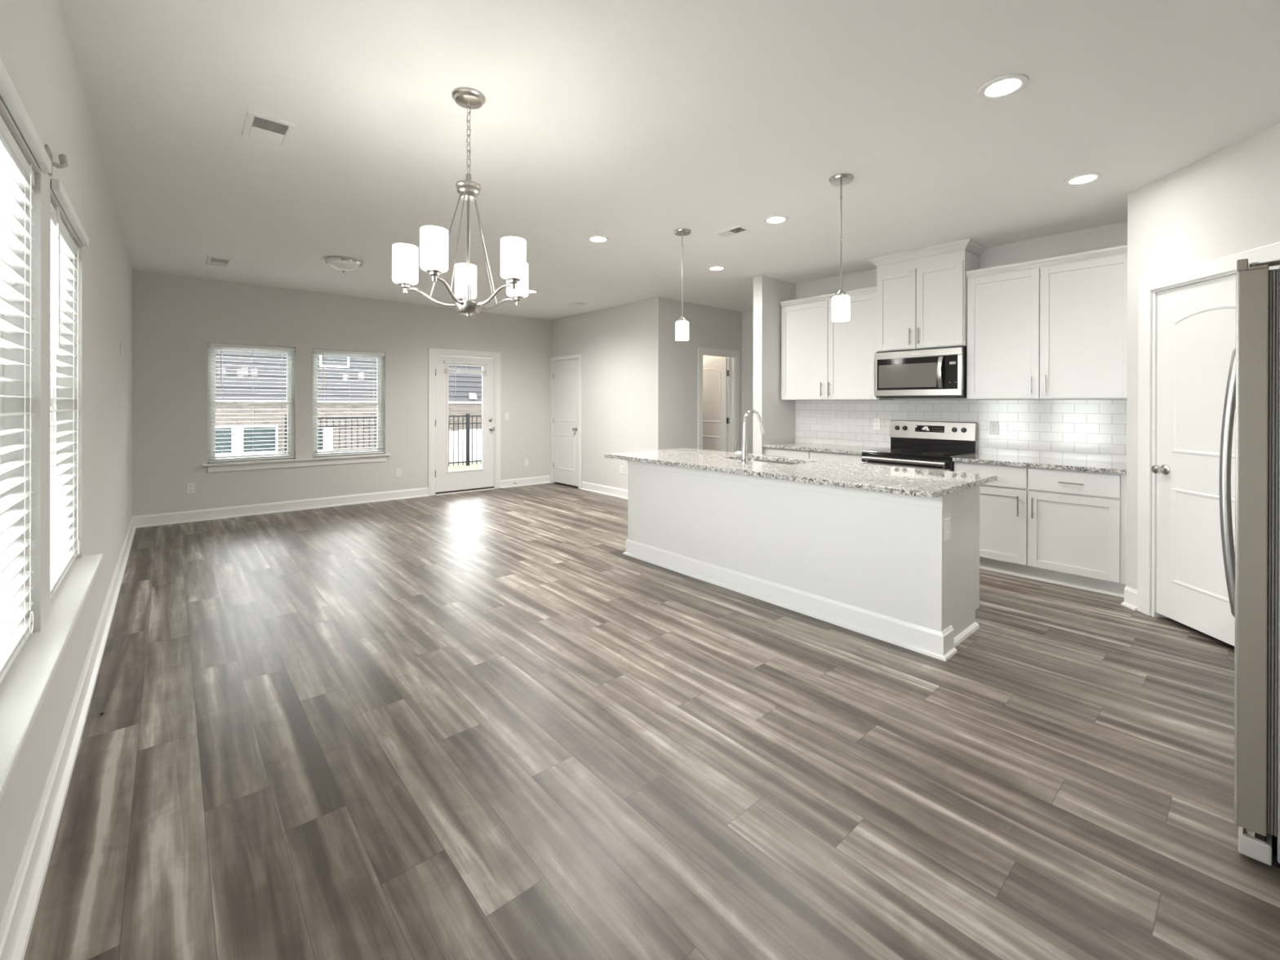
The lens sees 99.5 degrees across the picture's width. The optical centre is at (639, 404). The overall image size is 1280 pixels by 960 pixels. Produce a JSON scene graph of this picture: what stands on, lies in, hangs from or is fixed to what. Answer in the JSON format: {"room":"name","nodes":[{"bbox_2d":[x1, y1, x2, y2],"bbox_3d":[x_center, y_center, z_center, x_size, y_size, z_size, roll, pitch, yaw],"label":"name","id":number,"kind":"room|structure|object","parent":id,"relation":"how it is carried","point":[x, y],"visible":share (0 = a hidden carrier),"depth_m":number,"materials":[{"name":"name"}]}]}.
{"room":"open-plan kitchen","nodes":[
{"label":"open-plan kitchen","id":0,"kind":"room"},
{"bbox_2d":[0,0,132,924],"bbox_3d":[-2.547,-0.047,2.377,0.140,2.740,9.109,0,0,-41],"label":"wall","id":1,"kind":"structure","parent":0,"point":[37,55],"depth_m":1.95,"materials":[{"name":"beige paint"}]},
{"bbox_2d":[0,296,2,515],"bbox_3d":[-1.610,-0.003,1.250,0.065,1.384,0.850,0,0,-41],"label":"window","id":2,"kind":"structure","parent":1,"relation":"in","point":[1,314],"depth_m":1.57,"materials":[{"name":"white plastic"}]},
{"bbox_2d":[0,57,51,683],"bbox_3d":[-1.548,-0.033,1.304,0.086,1.414,0.858,0,0,-41],"label":"window blind","id":3,"kind":"object","parent":1,"relation":"attached to","point":[16,175],"visible":1,"depth_m":1.47,"materials":[{"name":"white plastic"}]},
{"bbox_2d":[0,553,103,801],"bbox_3d":[-1.544,0.739,1.310,0.156,0.102,3.000,0,0,-41],"label":"trim","id":4,"kind":"structure","parent":1,"relation":"attached to","point":[24,688],"depth_m":1.42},
{"bbox_2d":[50,328,57,479],"bbox_3d":[-2.285,-0.005,2.026,0.065,1.384,0.853,0,0,-41],"label":"window","id":5,"kind":"structure","parent":1,"relation":"in","point":[54,343],"depth_m":2.33,"materials":[{"name":"white plastic"}]},
{"bbox_2d":[44,144,68,175],"bbox_3d":[-1.862,-0.777,1.731,0.045,0.074,0.090,0,0,-41],"label":"wall bracket","id":6,"kind":"object","parent":1,"relation":"attached to","point":[63,163],"visible":0.73,"depth_m":1.74,"materials":[{"name":"plastic"}]},
{"bbox_2d":[0,516,136,959],"bbox_3d":[-2.485,1.260,2.435,0.032,0.125,8.829,0,0,-41],"label":"baseboard","id":7,"kind":"structure","parent":1,"relation":"attached to","point":[17,922],"depth_m":1.72,"materials":[{"name":"white wood"}]},
{"bbox_2d":[49,177,88,599],"bbox_3d":[-2.224,-0.036,2.080,0.086,1.414,0.861,0,0,-41],"label":"window blind","id":8,"kind":"object","parent":1,"relation":"attached to","point":[64,249],"visible":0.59,"depth_m":2.13,"materials":[{"name":"white plastic"}]},
{"bbox_2d":[120,341,122,355],"bbox_3d":[-4.200,-0.454,4.390,0.007,0.116,0.072,0,0,-41],"label":"wall plate","id":9,"kind":"object","parent":1,"relation":"attached to","point":[121,341],"visible":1,"depth_m":4.38,"materials":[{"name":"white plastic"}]},
{"bbox_2d":[124,503,125,518],"bbox_3d":[-4.518,0.936,4.755,0.009,0.116,0.072,0,0,-41],"label":"wall outlet","id":10,"kind":"object","parent":1,"relation":"attached to","point":[125,504],"visible":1,"depth_m":4.74,"materials":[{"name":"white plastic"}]},
{"bbox_2d":[132,270,551,515],"bbox_3d":[-2.572,-0.055,8.297,7.592,2.740,0.140,0,0,-41],"label":"wall","id":11,"kind":"structure","parent":0,"point":[175,318],"depth_m":6.76,"materials":[{"name":"beige paint"}]},
{"bbox_2d":[186,482,195,493],"bbox_3d":[-5.027,0.937,6.068,0.072,0.116,0.009,0,0,-41],"label":"wall outlet","id":12,"kind":"object","parent":11,"relation":"attached to","point":[190,486],"visible":1,"depth_m":6.06,"materials":[{"name":"white plastic"}]},
{"bbox_2d":[207,346,294,462],"bbox_3d":[-4.663,-0.017,6.522,0.854,1.384,0.065,0,0,-41],"label":"window","id":13,"kind":"structure","parent":11,"relation":"in","point":[290,402],"depth_m":6.47,"materials":[{"name":"white plastic"}]},
{"bbox_2d":[208,342,294,462],"bbox_3d":[-4.616,-0.024,6.468,0.842,1.369,0.066,0,0,-41],"label":"window blind","id":14,"kind":"object","parent":13,"relation":"attached to","point":[215,344],"visible":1,"depth_m":6.44,"materials":[{"name":"white plastic"}]},
{"bbox_2d":[132,487,428,528],"bbox_3d":[-4.211,1.251,6.763,3.109,0.125,0.032,0,0,-41],"label":"baseboard","id":15,"kind":"structure","parent":11,"relation":"attached to","point":[175,517],"depth_m":6.54,"materials":[{"name":"white wood"}]},
{"bbox_2d":[202,453,391,472],"bbox_3d":[-4.212,0.724,6.811,2.008,0.100,0.135,0,0,-41],"label":"trim","id":16,"kind":"structure","parent":11,"relation":"attached to","point":[282,463],"depth_m":6.69,"materials":[{"name":"white wood"}]},
{"bbox_2d":[312,351,383,457],"bbox_3d":[-3.877,-0.015,7.206,0.866,1.384,0.065,0,0,-41],"label":"window","id":17,"kind":"structure","parent":11,"relation":"in","point":[380,377],"depth_m":7.24,"materials":[{"name":"white plastic"}]},
{"bbox_2d":[312,348,384,456],"bbox_3d":[-3.829,-0.023,7.152,0.854,1.369,0.066,0,0,-41],"label":"window blind","id":18,"kind":"object","parent":17,"relation":"attached to","point":[316,350],"visible":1,"depth_m":7.14,"materials":[{"name":"white plastic"}]},
{"bbox_2d":[395,468,401,477],"bbox_3d":[-3.352,0.949,7.525,0.072,0.116,0.009,0,0,-41],"label":"wall outlet","id":19,"kind":"object","parent":11,"relation":"attached to","point":[398,471],"visible":1,"depth_m":7.52,"materials":[{"name":"white plastic"}]},
{"bbox_2d":[428,347,501,496],"bbox_3d":[-2.646,0.249,8.190,1.124,2.133,0.207,0,0,-41],"label":"door","id":20,"kind":"structure","parent":11,"relation":"in","point":[442,481],"depth_m":8.10,"materials":[{"name":"white paint"}]},
{"bbox_2d":[444,360,488,395],"bbox_3d":[-2.607,-0.392,8.149,0.670,0.495,0.045,0,0,-41],"label":"door blind","id":21,"kind":"object","parent":20,"relation":"attached to","point":[445,362],"visible":1,"depth_m":8.10,"materials":[{"name":"white plastic"}]},
{"bbox_2d":[504,412,508,419],"bbox_3d":[-2.112,0.186,8.599,0.072,0.116,0.010,0,0,-41],"label":"light switch","id":22,"kind":"object","parent":11,"relation":"attached to","point":[506,414],"visible":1,"depth_m":8.59,"materials":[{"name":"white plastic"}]},
{"bbox_2d":[500,475,551,488],"bbox_3d":[-1.842,1.254,8.823,0.922,0.125,0.032,0,0,-41],"label":"baseboard","id":23,"kind":"structure","parent":11,"relation":"attached to","point":[506,483],"depth_m":8.81,"materials":[{"name":"white wood"}]},
{"bbox_2d":[524,458,528,466],"bbox_3d":[-1.850,0.945,8.831,0.072,0.116,0.009,0,0,-41],"label":"wall outlet","id":24,"kind":"object","parent":11,"relation":"attached to","point":[526,460],"visible":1,"depth_m":8.82,"materials":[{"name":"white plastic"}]},
{"bbox_2d":[551,297,664,489],"bbox_3d":[-0.588,-0.050,8.174,0.115,2.740,2.651,0,0,-41],"label":"wall","id":25,"kind":"structure","parent":0,"point":[621,348],"depth_m":7.78,"materials":[{"name":"beige paint"}]},
{"bbox_2d":[550,354,581,488],"bbox_3d":[-1.191,0.265,8.816,0.182,2.106,0.890,0,0,-41],"label":"door","id":26,"kind":"structure","parent":25,"relation":"in","point":[565,371],"depth_m":8.81,"materials":[{"name":"white paint"}]},
{"bbox_2d":[580,481,627,499],"bbox_3d":[-0.290,1.259,7.805,0.147,0.125,1.761,0,0,-41],"label":"baseboard","id":27,"kind":"structure","parent":25,"relation":"attached to","point":[602,489],"depth_m":7.97,"materials":[{"name":"white wood"}]},
{"bbox_2d":[620,466,623,474],"bbox_3d":[-0.261,0.932,7.702,0.009,0.116,0.072,0,0,-41],"label":"wall outlet","id":28,"kind":"object","parent":25,"relation":"attached to","point":[621,467],"visible":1,"depth_m":7.69,"materials":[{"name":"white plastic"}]},
{"bbox_2d":[23,482,1279,959],"bbox_3d":[0.275,1.327,4.829,7.645,0.001,9.120,0,0,-41],"label":"floor","id":29,"kind":"structure","parent":0,"point":[477,725],"depth_m":1.98,"materials":[{"name":"grey wood"}]},
{"bbox_2d":[622,460,979,661],"bbox_3d":[0.983,0.900,4.038,0.703,0.860,2.646,0,0,-41],"label":"kitchen island","id":30,"kind":"object","parent":29,"relation":"on","point":[903,571],"visible":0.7,"depth_m":3.35,"materials":[{"name":"white paint"}]},
{"bbox_2d":[604,448,997,498],"bbox_3d":[0.959,0.453,4.075,1.010,0.032,2.723,0,0,-41],"label":"island countertop","id":31,"kind":"structure","parent":30,"relation":"on","point":[913,482],"depth_m":3.56,"materials":[{"name":"grey stone"}]},
{"bbox_2d":[735,409,764,463],"bbox_3d":[0.844,0.237,4.135,0.258,0.400,0.096,0,0,-41],"label":"kitchen faucet","id":32,"kind":"object","parent":31,"relation":"on","point":[744,452],"visible":1,"depth_m":4.05,"materials":[{"name":"silver metal"}]},
{"bbox_2d":[747,458,798,464],"bbox_3d":[1.025,0.574,4.306,0.410,0.207,0.700,0,0,-41],"label":"sink","id":33,"kind":"object","parent":31,"relation":"in","point":[752,460],"visible":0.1,"depth_m":4.51,"materials":[{"name":"silver metal"}]},
{"bbox_2d":[943,517,950,541],"bbox_3d":[1.639,0.668,2.892,0.072,0.116,0.006,0,0,-41],"label":"outlet plate","id":34,"kind":"object","parent":30,"relation":"attached to","point":[946,520],"depth_m":2.88,"materials":[{"name":"white plastic"}]},
{"bbox_2d":[764,447,863,463],"bbox_3d":[1.946,0.900,5.706,0.649,0.860,1.128,0,0,-41],"label":"base cabinet","id":35,"kind":"object","parent":29,"relation":"on","point":[843,457],"visible":0.06,"depth_m":5.47,"materials":[{"name":"white paint"}]},
{"bbox_2d":[762,441,886,454],"bbox_3d":[1.946,0.453,5.706,0.629,0.031,1.126,0,0,-41],"label":"countertop","id":36,"kind":"structure","parent":35,"relation":"on","point":[847,449],"depth_m":5.60,"materials":[{"name":"grey stone"}]},
{"bbox_2d":[861,420,977,471],"bbox_3d":[2.542,0.745,4.966,0.698,1.175,0.765,0,0,-41],"label":"range","id":37,"kind":"object","parent":29,"relation":"on","point":[917,444],"visible":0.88,"depth_m":4.98,"materials":[{"name":"black metal"}]},
{"bbox_2d":[861,447,974,458],"bbox_3d":[2.535,0.439,4.958,0.585,0.017,0.765,0,0,-41],"label":"cooktop","id":38,"kind":"object","parent":37,"relation":"in","point":[894,452],"depth_m":4.91,"materials":[{"name":"black glass"}]},
{"bbox_2d":[954,462,1126,597],"bbox_3d":[3.181,0.905,4.286,0.649,0.860,1.092,0,0,-41],"label":"base cabinet","id":39,"kind":"object","parent":29,"relation":"on","point":[1058,526],"visible":0.78,"depth_m":4.00,"materials":[{"name":"white paint"}]},
{"bbox_2d":[952,453,1126,474],"bbox_3d":[3.182,0.458,4.285,0.629,0.031,1.092,0,0,-41],"label":"countertop","id":40,"kind":"structure","parent":39,"relation":"on","point":[1119,468],"depth_m":4.15,"materials":[{"name":"grey stone"}]},
{"bbox_2d":[1218,258,1279,868],"bbox_3d":[2.380,0.455,1.581,0.914,1.762,0.940,0,0,-41],"label":"refrigerator","id":41,"kind":"object","parent":29,"relation":"on","point":[1252,571],"visible":1,"depth_m":1.57,"materials":[{"name":"silver metal"}]},
{"bbox_2d":[58,0,1279,319],"bbox_3d":[0.321,-1.473,4.866,7.732,0.120,9.109,0,0,-41],"label":"ceiling","id":42,"kind":"structure","parent":0,"point":[631,123],"depth_m":2.74,"materials":[{"name":"paint"}]},
{"bbox_2d":[205,255,232,267],"bbox_3d":[-4.199,-1.420,5.408,0.196,0.010,0.420,0,0,-41],"label":"ceiling vent","id":43,"kind":"object","parent":42,"relation":"in","point":[211,260],"visible":1,"depth_m":5.38,"materials":[{"name":"white plastic"}]},
{"bbox_2d":[241,110,296,146],"bbox_3d":[-1.913,-1.411,2.791,0.200,0.010,0.310,0,0,-41],"label":"ceiling vent","id":44,"kind":"object","parent":42,"relation":"in","point":[259,126],"visible":1,"depth_m":2.77,"materials":[{"name":"white plastic"}]},
{"bbox_2d":[324,256,362,272],"bbox_3d":[-2.920,-1.360,5.341,0.332,0.124,0.332,0,0,-41],"label":"flush ceiling light","id":45,"kind":"object","parent":42,"relation":"attached to","point":[343,264],"visible":1,"depth_m":5.25,"materials":[{"name":"white glass"}]},
{"bbox_2d":[391,86,528,316],"bbox_3d":[-0.768,-0.909,2.498,0.626,1.008,0.661,0,0,-41],"label":"chandelier","id":46,"kind":"object","parent":42,"relation":"hanging from","point":[433,239],"visible":1,"depth_m":2.41,"materials":[{"name":"white glass"}]},
{"bbox_2d":[528,289,537,293],"bbox_3d":[-1.373,-1.415,6.793,0.190,0.009,0.190,0,0,-41],"label":"recessed light","id":47,"kind":"object","parent":42,"relation":"in","point":[529,291],"visible":0.69,"depth_m":6.79,"materials":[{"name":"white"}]},
{"bbox_2d":[567,301,590,306],"bbox_3d":[-0.870,-1.415,7.641,0.190,0.010,0.300,0,0,-41],"label":"ceiling vent","id":48,"kind":"object","parent":42,"relation":"in","point":[575,304],"visible":1,"depth_m":7.61,"materials":[{"name":"white plastic"}]},
{"bbox_2d":[586,235,608,242],"bbox_3d":[-0.358,-1.410,4.627,0.190,0.009,0.190,0,0,-41],"label":"recessed light","id":49,"kind":"object","parent":42,"relation":"in","point":[596,238],"visible":1,"depth_m":4.61,"materials":[{"name":"white"}]},
{"bbox_2d":[673,228,691,341],"bbox_3d":[0.344,-0.969,4.418,0.144,0.887,0.144,0,0,-41],"label":"pendant light","id":50,"kind":"object","parent":42,"relation":"hanging from","point":[682,325],"visible":1,"depth_m":4.38,"materials":[{"name":"white glass"}]},
{"bbox_2d":[707,266,725,271],"bbox_3d":[0.794,-1.408,5.616,0.190,0.009,0.190,0,0,-41],"label":"recessed light","id":51,"kind":"object","parent":42,"relation":"in","point":[712,268],"visible":1,"depth_m":5.60,"materials":[{"name":"white"}]},
{"bbox_2d":[712,224,751,237],"bbox_3d":[0.749,-1.407,4.417,0.155,0.010,0.290,0,0,-41],"label":"ceiling vent","id":52,"kind":"object","parent":42,"relation":"in","point":[740,228],"visible":1,"depth_m":4.40,"materials":[{"name":"white plastic"}]},
{"bbox_2d":[763,215,788,224],"bbox_3d":[1.036,-1.406,4.130,0.190,0.009,0.190,0,0,-41],"label":"recessed light","id":53,"kind":"object","parent":42,"relation":"in","point":[773,220],"visible":1,"depth_m":4.12,"materials":[{"name":"white"}]},
{"bbox_2d":[829,173,853,321],"bbox_3d":[1.252,-0.966,3.374,0.144,0.887,0.144,0,0,-41],"label":"pendant light","id":54,"kind":"object","parent":42,"relation":"hanging from","point":[841,301],"visible":1,"depth_m":3.34,"materials":[{"name":"white glass"}]},
{"bbox_2d":[977,73,1029,99],"bbox_3d":[1.606,-1.402,2.399,0.190,0.009,0.190,0,0,-41],"label":"recessed light","id":55,"kind":"object","parent":42,"relation":"in","point":[1005,86],"visible":1,"depth_m":2.39,"materials":[{"name":"white"}]},
{"bbox_2d":[1063,172,1102,186],"bbox_3d":[2.757,-1.401,3.374,0.190,0.009,0.190,0,0,-41],"label":"recessed light","id":56,"kind":"object","parent":42,"relation":"in","point":[1082,179],"visible":1,"depth_m":3.37,"materials":[{"name":"white"}]},
{"bbox_2d":[664,297,742,451],"bbox_3d":[1.164,-0.045,8.017,2.322,2.740,0.115,0,0,-41],"label":"wall","id":57,"kind":"structure","parent":0,"point":[709,326],"depth_m":7.52,"materials":[{"name":"beige paint"}]},
{"bbox_2d":[697,346,739,452],"bbox_3d":[0.892,0.256,8.236,0.908,2.136,0.832,0,0,-41],"label":"door","id":58,"kind":"structure","parent":57,"relation":"in","point":[713,374],"depth_m":8.26,"materials":[{"name":"white paint"}]},
{"bbox_2d":[702,355,728,451],"bbox_3d":[1.132,-0.047,9.746,0.100,2.740,2.536,0,0,-41],"label":"wall","id":59,"kind":"structure","parent":0,"point":[704,357],"depth_m":9.25,"materials":[{"name":"beige paint"}]},
{"bbox_2d":[742,310,753,453],"bbox_3d":[2.824,-0.039,6.914,0.120,2.740,3.728,0,0,-41],"label":"wall","id":60,"kind":"structure","parent":0,"point":[747,316],"depth_m":8.19,"materials":[{"name":"beige paint"}]},
{"bbox_2d":[752,275,795,454],"bbox_3d":[1.537,-0.042,6.176,0.652,2.740,0.119,0,0,-41],"label":"wall","id":61,"kind":"structure","parent":0,"point":[777,415],"depth_m":6.01,"materials":[{"name":"beige paint"}]},
{"bbox_2d":[795,221,1127,400],"bbox_3d":[2.849,-0.037,5.252,0.115,2.740,3.235,0,0,-41],"label":"wall","id":62,"kind":"structure","parent":0,"point":[1113,235],"depth_m":4.65,"materials":[{"name":"beige paint"}]},
{"bbox_2d":[779,285,893,399],"bbox_3d":[2.062,-0.600,5.792,0.364,1.107,1.113,0,0,-41],"label":"upper cabinet","id":63,"kind":"object","parent":62,"relation":"attached to","point":[822,358],"visible":0.93,"depth_m":5.68,"materials":[{"name":"white paint"}]},
{"bbox_2d":[867,238,986,351],"bbox_3d":[2.659,-0.958,5.060,0.424,0.897,0.892,0,0,-41],"label":"upper cabinet","id":64,"kind":"object","parent":62,"relation":"attached to","point":[922,293],"visible":0.99,"depth_m":4.91,"materials":[{"name":"white paint"}]},
{"bbox_2d":[874,346,966,398],"bbox_3d":[2.636,-0.283,5.046,0.456,0.446,0.766,0,0,-41],"label":"microwave","id":65,"kind":"object","parent":64,"relation":"attached to","point":[934,372],"visible":1,"depth_m":4.90,"materials":[{"name":"silver metal"}]},
{"bbox_2d":[795,399,1126,462],"bbox_3d":[2.801,0.214,5.212,0.010,0.514,2.992,0,0,-41],"label":"tile backsplash","id":66,"kind":"structure","parent":62,"relation":"attached to","point":[1086,429],"depth_m":4.74,"materials":[{"name":"white tile"}]},
{"bbox_2d":[873,417,880,429],"bbox_3d":[2.449,0.201,5.603,0.009,0.116,0.072,0,0,-41],"label":"wall outlet","id":67,"kind":"object","parent":66,"relation":"attached to","point":[877,422],"visible":1,"depth_m":5.60,"materials":[{"name":"white plastic"}]},
{"bbox_2d":[989,421,999,435],"bbox_3d":[3.141,0.209,4.807,0.009,0.116,0.072,0,0,-41],"label":"wall outlet","id":68,"kind":"object","parent":66,"relation":"attached to","point":[993,425],"visible":1,"depth_m":4.80,"materials":[{"name":"white plastic"}]},
{"bbox_2d":[965,244,1127,399],"bbox_3d":[3.291,-0.596,4.378,0.364,1.107,1.090,0,0,-41],"label":"upper cabinet","id":69,"kind":"object","parent":62,"relation":"attached to","point":[1055,327],"visible":0.91,"depth_m":4.25,"materials":[{"name":"white paint"}]},
{"bbox_2d":[1126,122,1279,613],"bbox_3d":[3.229,-0.033,2.532,0.115,2.740,2.160,0,0,4],"label":"wall","id":70,"kind":"structure","parent":0,"point":[1225,202],"depth_m":3.17,"materials":[{"name":"beige paint"}]},
{"bbox_2d":[1120,586,1137,610],"bbox_3d":[3.224,1.273,3.564,0.032,0.125,0.105,0,0,4],"label":"baseboard","id":71,"kind":"structure","parent":70,"relation":"attached to","point":[1130,602],"depth_m":3.56,"materials":[{"name":"white wood"}]},
{"bbox_2d":[1137,241,1279,645],"bbox_3d":[3.234,0.265,3.044,0.174,2.143,0.928,0,0,4],"label":"door","id":72,"kind":"structure","parent":70,"relation":"in","point":[1180,420],"depth_m":3.20,"materials":[{"name":"white paint"}]},
{"label":"outside","id":73,"kind":"structure","parent":0,"visible":0},
{"bbox_2d":[448,461,481,471],"bbox_3d":[-3.095,2.156,22.707,26.000,1.480,21.681,0,0,-41],"label":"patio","id":74,"kind":"structure","parent":73,"point":[460,467],"depth_m":12.47,"materials":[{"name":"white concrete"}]},
{"bbox_2d":[215,350,481,456],"bbox_3d":[-10.991,-0.721,21.020,29.800,7.200,9.450,0,0,-41],"label":"house","id":75,"kind":"structure","parent":74,"relation":"on","point":[468,398],"depth_m":15.87,"materials":[{"name":"beige brick"}]},
{"bbox_2d":[469,393,476,399],"bbox_3d":[-6.029,-0.307,19.565,0.240,0.200,0.120,0,0,-41],"label":"vent hood","id":76,"kind":"object","parent":75,"relation":"attached to","point":[472,396],"depth_m":19.55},
{"bbox_2d":[284,413,481,466],"bbox_3d":[-4.122,0.821,12.586,6.964,1.210,0.064,0,0,-41],"label":"metal fence","id":77,"kind":"object","parent":74,"relation":"on","point":[468,423],"visible":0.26,"depth_m":12.39,"materials":[{"name":"black metal"}]},
{"bbox_2d":[448,428,480,462],"bbox_3d":[-4.225,1.533,14.898,2.260,1.740,0.100,0,0,-41],"label":"privacy fence","id":78,"kind":"object","parent":74,"relation":"on","point":[460,431],"visible":0.13,"depth_m":14.44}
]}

